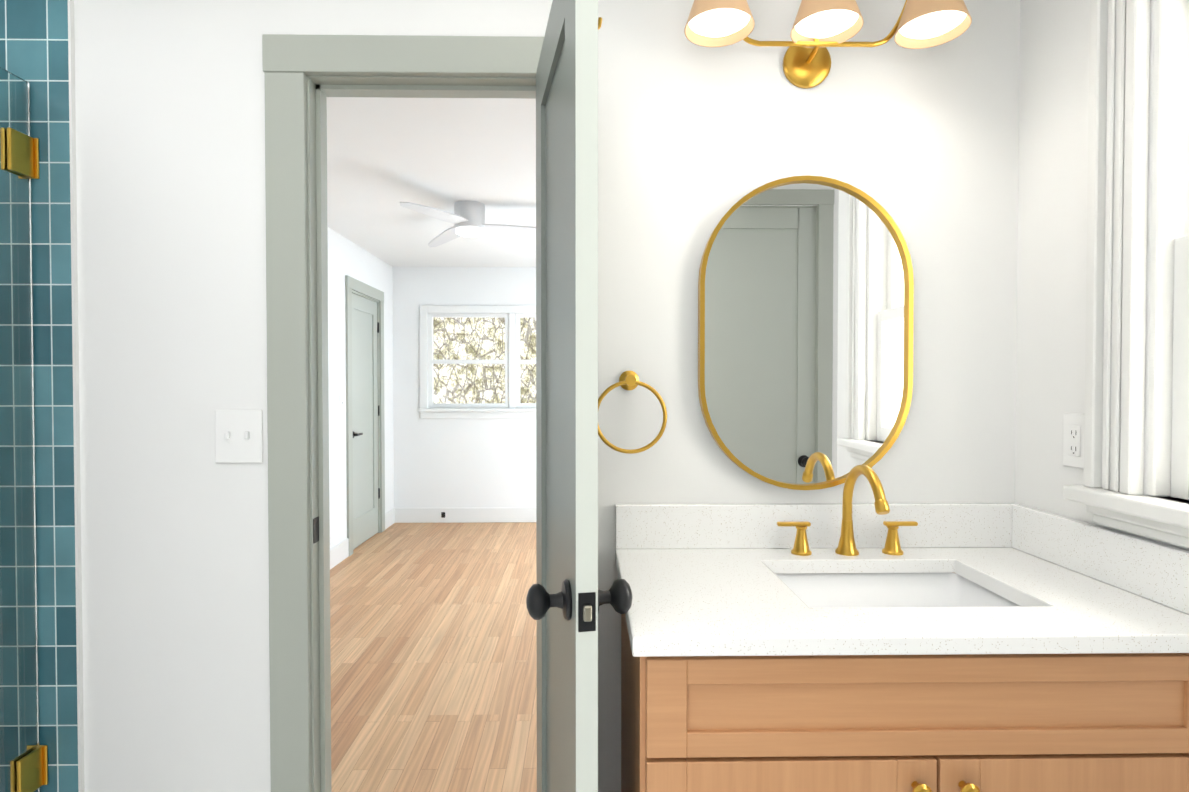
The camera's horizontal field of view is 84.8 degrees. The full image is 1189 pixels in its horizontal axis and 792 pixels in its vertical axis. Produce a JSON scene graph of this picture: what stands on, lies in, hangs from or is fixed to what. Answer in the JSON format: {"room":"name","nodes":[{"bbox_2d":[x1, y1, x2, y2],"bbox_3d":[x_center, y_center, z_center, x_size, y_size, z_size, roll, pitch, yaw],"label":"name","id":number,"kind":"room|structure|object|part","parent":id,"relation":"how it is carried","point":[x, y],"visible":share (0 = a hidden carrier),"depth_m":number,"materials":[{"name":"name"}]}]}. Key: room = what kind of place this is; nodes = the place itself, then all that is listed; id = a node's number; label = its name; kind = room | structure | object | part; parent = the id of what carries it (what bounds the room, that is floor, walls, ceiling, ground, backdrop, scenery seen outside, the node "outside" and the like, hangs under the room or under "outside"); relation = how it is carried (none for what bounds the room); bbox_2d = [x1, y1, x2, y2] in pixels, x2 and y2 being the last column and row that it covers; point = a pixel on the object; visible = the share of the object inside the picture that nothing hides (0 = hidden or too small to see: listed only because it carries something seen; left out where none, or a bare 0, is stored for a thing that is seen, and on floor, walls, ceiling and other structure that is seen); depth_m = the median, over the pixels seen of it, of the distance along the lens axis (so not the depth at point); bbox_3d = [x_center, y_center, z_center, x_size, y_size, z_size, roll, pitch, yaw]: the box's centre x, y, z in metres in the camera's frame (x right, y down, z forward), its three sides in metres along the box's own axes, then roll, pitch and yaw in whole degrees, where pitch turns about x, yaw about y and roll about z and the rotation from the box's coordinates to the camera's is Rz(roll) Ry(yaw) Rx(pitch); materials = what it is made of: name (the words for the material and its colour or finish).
{"room":"bathroom","nodes":[
{"label":"bathroom","id":0,"kind":"room"},
{"bbox_2d":[327,227,393,548],"bbox_3d":[-1.929,0.029,3.954,0.120,2.420,4.640,0,1,-1],"label":"wall","id":1,"kind":"structure","parent":0,"point":[346,256],"depth_m":4.86,"materials":[{"name":"white paint"}]},
{"bbox_2d":[330,538,348,569],"bbox_3d":[-1.851,1.180,3.304,0.014,0.140,3.300,0,1,-1],"label":"baseboard","id":2,"kind":"structure","parent":1,"relation":"attached to","point":[339,552],"depth_m":4.77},
{"bbox_2d":[340,395,343,410],"bbox_3d":[-1.875,0.051,4.843,0.016,0.115,0.075,0,1,-1],"label":"light switch","id":3,"kind":"object","parent":1,"relation":"attached to","point":[341,402],"visible":1,"depth_m":4.83,"materials":[{"name":"white plastic"}]},
{"bbox_2d":[345,275,384,555],"bbox_3d":[-1.942,0.148,5.381,0.140,2.134,0.896,0,1,-1],"label":"door frame","id":4,"kind":"structure","parent":1,"relation":"attached to","point":[353,285],"depth_m":5.19,"materials":[{"name":"grey wood"}]},
{"bbox_2d":[352,293,379,549],"bbox_3d":[-1.913,0.197,5.388,0.048,2.016,0.694,0,1,-1],"label":"bedroom door","id":5,"kind":"structure","parent":1,"relation":"in","point":[365,416],"depth_m":5.41,"materials":[{"name":"grey wood"}]},
{"bbox_2d":[353,431,362,437],"bbox_3d":[-1.877,0.304,5.150,0.042,0.054,0.137,0,1,-1],"label":"door handle","id":6,"kind":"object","parent":5,"relation":"attached to","point":[356,434],"depth_m":5.11,"materials":[{"name":"black metal"}]},
{"bbox_3d":[-1.900,0.129,5.728,0.011,1.550,0.012,0,1,-1],"label":"bedroom door hinges","id":7,"kind":"part","parent":5,"relation":"part of","materials":[{"name":"black metal"}]},
{"bbox_2d":[385,508,395,528],"bbox_3d":[-1.895,1.134,5.999,0.014,0.140,0.310,0,1,-1],"label":"baseboard","id":8,"kind":"structure","parent":1,"relation":"attached to","point":[390,517],"depth_m":6.02,"materials":[{"name":"white wood"}]},
{"bbox_2d":[326,97,535,266],"bbox_3d":[-0.072,-1.213,2.902,4.740,0.100,6.760,0,1,-1],"label":"ceiling","id":9,"kind":"structure","parent":0,"point":[386,156],"depth_m":3.44,"materials":[{"name":"white paint"}]},
{"bbox_2d":[400,200,535,246],"bbox_3d":[-0.637,-1.086,3.996,1.008,0.192,1.104,0,1,-1],"label":"ceiling fan","id":10,"kind":"object","parent":9,"relation":"hanging from","point":[467,218],"visible":0.98,"depth_m":3.95,"materials":[{"name":"white plastic"}]},
{"bbox_3d":[-0.900,-1.042,3.709,0.290,0.037,0.537,0,1,-1],"label":"blade","id":11,"kind":"part","parent":10,"relation":"part of","materials":[{"name":"white plastic"}]},
{"bbox_3d":[-0.963,-1.052,4.298,0.368,0.037,0.492,0,1,-1],"label":"blade","id":12,"kind":"part","parent":10,"relation":"part of","materials":[{"name":"white plastic"}]},
{"bbox_3d":[-0.420,-1.048,4.053,0.572,0.037,0.131,0,1,-1],"label":"blade","id":13,"kind":"part","parent":10,"relation":"part of","materials":[{"name":"white plastic"}]},
{"bbox_2d":[330,522,536,791],"bbox_3d":[0.146,1.289,3.984,4.270,0.100,4.690,0,1,-1],"label":"floor","id":14,"kind":"structure","parent":0,"point":[433,643],"depth_m":3.07,"materials":[{"name":"brown wood"}]},
{"bbox_2d":[392,267,535,507],"bbox_3d":[0.109,-0.010,6.247,4.030,2.420,0.120,0,1,-1],"label":"wall","id":15,"kind":"structure","parent":0,"point":[464,463],"depth_m":6.17,"materials":[{"name":"white paint"}]},
{"bbox_2d":[396,508,535,522],"bbox_3d":[0.090,1.131,6.199,3.990,0.140,0.014,0,1,-1],"label":"baseboard","id":16,"kind":"structure","parent":15,"relation":"attached to","point":[403,515],"depth_m":6.17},
{"bbox_2d":[417,305,535,418],"bbox_3d":[-0.366,-0.319,6.196,2.608,1.070,0.135,0,1,-1],"label":"window frame","id":17,"kind":"structure","parent":15,"relation":"in","point":[425,411],"depth_m":6.14,"materials":[{"name":"white wood"}]},
{"bbox_2d":[428,313,535,407],"bbox_3d":[-0.366,-0.335,6.219,2.428,0.900,0.089,0,1,-1],"label":"window","id":18,"kind":"structure","parent":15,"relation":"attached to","point":[512,361],"depth_m":6.18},
{"bbox_2d":[74,0,1019,791],"bbox_3d":[-0.051,0.069,1.614,4.740,2.420,0.100,0,1,-1],"label":"wall","id":19,"kind":"structure","parent":0,"point":[698,142],"depth_m":1.56,"materials":[{"name":"white paint"}]},
{"bbox_2d":[0,0,77,791],"bbox_3d":[-1.763,0.070,1.532,1.073,2.420,0.010,0,1,-1],"label":"shower wall tile","id":20,"kind":"structure","parent":19,"relation":"attached to","point":[34,43],"depth_m":1.53,"materials":[{"name":"teal tile"}]},
{"bbox_2d":[68,0,84,791],"bbox_3d":[-1.226,0.070,1.539,0.006,2.420,0.011,0,1,-1],"label":"trim","id":21,"kind":"structure","parent":19,"relation":"attached to","point":[75,357],"depth_m":1.54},
{"bbox_2d":[215,409,262,462],"bbox_3d":[-0.846,0.096,1.543,0.112,0.128,0.016,0,1,-1],"label":"switch plate","id":22,"kind":"object","parent":19,"relation":"attached to","point":[238,435],"visible":1,"depth_m":1.55,"materials":[{"name":"white plastic"}]},
{"bbox_2d":[313,516,318,543],"bbox_3d":[-0.675,0.325,1.577,0.002,0.060,0.030,0,1,-1],"label":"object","id":23,"kind":"structure","parent":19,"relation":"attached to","point":[315,529],"depth_m":1.57,"materials":[{"name":"black metal"}]},
{"bbox_2d":[262,34,543,791],"bbox_3d":[-0.395,0.218,1.550,0.760,2.124,0.021,0,1,-1],"label":"door frame","id":24,"kind":"structure","parent":19,"relation":"attached to","point":[290,62],"depth_m":1.53,"materials":[{"name":"grey wood"}]},
{"bbox_2d":[306,75,535,791],"bbox_3d":[-0.396,0.252,1.612,0.600,2.054,0.102,0,1,-1],"label":"trim","id":25,"kind":"structure","parent":19,"relation":"attached to","point":[320,89],"depth_m":1.58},
{"bbox_2d":[326,96,535,671],"bbox_3d":[-0.397,0.212,1.670,0.760,2.131,0.018,0,1,-1],"label":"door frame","id":26,"kind":"structure","parent":19,"relation":"attached to","point":[327,231],"depth_m":1.66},
{"bbox_2d":[526,0,632,791],"bbox_3d":[-0.066,0.261,1.274,0.185,2.023,0.557,0,1,-11],"label":"door","id":27,"kind":"structure","parent":19,"relation":"in","point":[556,368],"depth_m":1.25,"materials":[{"name":"grey wood"}]},
{"bbox_3d":[-0.073,0.332,1.056,0.075,0.065,0.068,0,1,-1],"label":"door knob","id":28,"kind":"part","parent":27,"relation":"part of","materials":[{"name":"black metal"}]},
{"bbox_2d":[575,0,597,791],"bbox_3d":[-0.012,0.266,1.001,0.034,2.021,0.001,0,1,-11],"label":"door edge","id":29,"kind":"object","parent":27,"relation":"attached to","point":[586,41],"visible":1,"depth_m":0.99,"materials":[{"name":"grey wood"}]},
{"bbox_2d":[578,592,595,631],"bbox_3d":[-0.012,0.332,1.001,0.027,0.060,0.001,0,1,-11],"label":"door latch plate","id":30,"kind":"object","parent":27,"relation":"attached to","point":[588,598],"visible":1,"depth_m":1.00,"materials":[{"name":"black metal"}]},
{"bbox_2d":[583,605,591,621],"bbox_3d":[-0.011,0.333,0.996,0.013,0.024,0.009,0,1,-11],"label":"latch bolt","id":31,"kind":"object","parent":27,"relation":"attached to","point":[587,613],"visible":1,"depth_m":0.99,"materials":[{"name":"metal"}]},
{"bbox_2d":[598,17,601,29],"bbox_3d":[-0.002,-0.622,1.094,0.031,0.060,0.022,0,1,-1],"label":"hook","id":32,"kind":"object","parent":27,"relation":"attached to","point":[599,22],"visible":0.27,"depth_m":1.09,"materials":[{"name":"gold metal"}]},
{"bbox_3d":[0.025,0.331,1.070,0.075,0.065,0.069,0,1,-1],"label":"door knob","id":33,"kind":"part","parent":27,"relation":"part of","materials":[{"name":"black metal"}]},
{"bbox_2d":[598,371,666,453],"bbox_3d":[0.083,0.037,1.535,0.172,0.195,0.060,0,1,-1],"label":"towel ring","id":34,"kind":"object","parent":19,"relation":"attached to","point":[628,380],"visible":0.92,"depth_m":1.51,"materials":[{"name":"gold metal"}]},
{"bbox_3d":[0.083,-0.037,1.534,0.048,0.048,0.060,0,1,-1],"label":"post","id":35,"kind":"part","parent":34,"relation":"part of","materials":[{"name":"gold metal"}]},
{"bbox_2d":[698,175,913,489],"bbox_3d":[0.502,-0.148,1.554,0.507,0.744,0.029,0,1,-1],"label":"mirror","id":36,"kind":"object","parent":19,"relation":"attached to","point":[805,325],"visible":1,"depth_m":1.55,"materials":[{"name":"gold metal"}]},
{"bbox_2d":[684,0,971,88],"bbox_3d":[0.499,-0.865,1.442,0.611,0.262,0.228,0,1,-1],"label":"sconce","id":37,"kind":"object","parent":19,"relation":"attached to","point":[819,27],"visible":1,"depth_m":1.42,"materials":[{"name":"white glass"}]},
{"bbox_3d":[0.268,-0.817,1.400,0.131,0.044,0.131,0,1,-1],"label":"bulb","id":38,"kind":"part","parent":37,"relation":"part of","materials":[{"name":"white glass"}]},
{"bbox_3d":[0.268,-0.878,1.398,0.149,0.178,0.149,0,1,-1],"label":"lamp shade","id":39,"kind":"part","parent":37,"relation":"part of","materials":[{"name":"beige fabric"}]},
{"bbox_3d":[0.506,-0.792,1.503,0.015,0.012,0.081,0,1,-1],"label":"arm","id":40,"kind":"part","parent":37,"relation":"part of"},
{"bbox_3d":[0.500,-0.878,1.402,0.149,0.178,0.149,0,1,-1],"label":"lamp shade","id":41,"kind":"part","parent":37,"relation":"part of","materials":[{"name":"beige fabric"}]},
{"bbox_3d":[0.500,-0.817,1.404,0.131,0.044,0.131,0,1,-1],"label":"bulb","id":42,"kind":"part","parent":37,"relation":"part of","materials":[{"name":"white glass"}]},
{"bbox_3d":[0.730,-0.878,1.406,0.149,0.178,0.149,0,1,-1],"label":"lamp shade","id":43,"kind":"part","parent":37,"relation":"part of","materials":[{"name":"beige fabric"}]},
{"bbox_3d":[0.730,-0.818,1.407,0.131,0.044,0.131,0,1,-1],"label":"bulb","id":44,"kind":"part","parent":37,"relation":"part of","materials":[{"name":"white glass"}]},
{"bbox_2d":[1015,0,1188,550],"bbox_3d":[1.113,0.079,1.008,0.160,2.420,1.150,0,1,-1],"label":"wall","id":45,"kind":"structure","parent":0,"point":[1052,199],"depth_m":1.46,"materials":[{"name":"white paint"}]},
{"bbox_2d":[1063,413,1083,468],"bbox_3d":[1.022,0.095,1.383,0.008,0.116,0.072,0,1,-1],"label":"electrical outlet plate","id":46,"kind":"object","parent":45,"relation":"attached to","point":[1073,440],"visible":0.79,"depth_m":1.38,"materials":[{"name":"white plastic"}]},
{"bbox_2d":[1063,0,1188,548],"bbox_3d":[1.069,-0.293,0.956,0.190,1.114,0.770,0,1,-1],"label":"window","id":47,"kind":"structure","parent":45,"relation":"in","point":[1117,177],"depth_m":1.21,"materials":[{"name":"white wood"}]},
{"bbox_3d":[1.096,-0.267,0.957,0.065,0.915,0.470,0,1,-1],"label":"right window sashes","id":48,"kind":"part","parent":47,"relation":"part of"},
{"bbox_3d":[-0.384,1.346,0.595,4.040,0.100,2.070,0,1,-1],"label":"floor","id":49,"kind":"structure","parent":0,"visible":0},
{"bbox_2d":[0,67,47,791],"bbox_3d":[-1.318,0.276,1.166,0.052,1.998,0.738,0,1,-1],"label":"glass","id":50,"kind":"object","parent":49,"relation":"on","point":[23,760],"visible":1,"depth_m":1.48,"materials":[{"name":"clear glass"}]},
{"bbox_2d":[615,465,1188,791],"bbox_3d":[0.540,0.718,1.296,0.972,1.130,0.574,0,1,-1],"label":"bathroom vanity","id":51,"kind":"object","parent":49,"relation":"on","point":[881,644],"visible":0.98,"depth_m":1.05,"materials":[{"name":"brown wood"}]},
{"bbox_2d":[615,503,1188,656],"bbox_3d":[0.540,0.332,1.294,0.972,0.135,0.563,0,1,-1],"label":"countertop","id":52,"kind":"structure","parent":51,"relation":"on","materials":[{"name":"white stone"}]},
{"bbox_2d":[777,521,811,555],"bbox_3d":[0.464,0.329,1.512,0.079,0.073,0.046,0,1,-1],"label":"handle","id":53,"kind":"object","parent":52,"relation":"on","point":[801,546],"depth_m":1.50,"materials":[{"name":"gold metal"}]},
{"bbox_2d":[835,465,889,555],"bbox_3d":[0.589,0.259,1.429,0.052,0.216,0.218,0,1,-1],"label":"faucet","id":54,"kind":"object","parent":52,"relation":"on","point":[846,545],"depth_m":1.49,"materials":[{"name":"gold metal"}]},
{"bbox_2d":[774,573,1021,607],"bbox_3d":[0.597,0.467,1.310,0.493,0.148,0.370,0,1,-1],"label":"sink","id":55,"kind":"object","parent":52,"relation":"in","point":[816,590],"depth_m":1.46,"materials":[{"name":"white ceramic"}]},
{"bbox_2d":[882,521,917,554],"bbox_3d":[0.711,0.329,1.516,0.079,0.073,0.046,0,1,-1],"label":"handle","id":56,"kind":"object","parent":52,"relation":"on","point":[892,544],"depth_m":1.51,"materials":[{"name":"gold metal"}]},
{"bbox_3d":[0.549,0.495,1.046,0.934,0.157,0.019,0,1,-1],"label":"drawer","id":57,"kind":"part","parent":51,"relation":"part of","materials":[{"name":"brown wood"}]},
{"bbox_3d":[0.512,0.621,1.022,0.031,0.031,0.031,0,1,-1],"label":"knob","id":58,"kind":"part","parent":51,"relation":"part of","materials":[{"name":"gold metal"}]},
{"bbox_3d":[0.588,0.621,1.024,0.031,0.031,0.031,0,1,-1],"label":"knob","id":59,"kind":"part","parent":51,"relation":"part of","materials":[{"name":"gold metal"}]},
{"label":"outside","id":60,"kind":"structure","parent":0,"visible":0},
{"bbox_2d":[433,318,535,402],"bbox_3d":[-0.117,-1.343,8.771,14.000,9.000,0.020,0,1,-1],"label":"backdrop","id":61,"kind":"structure","parent":60,"point":[527,370],"depth_m":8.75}
]}

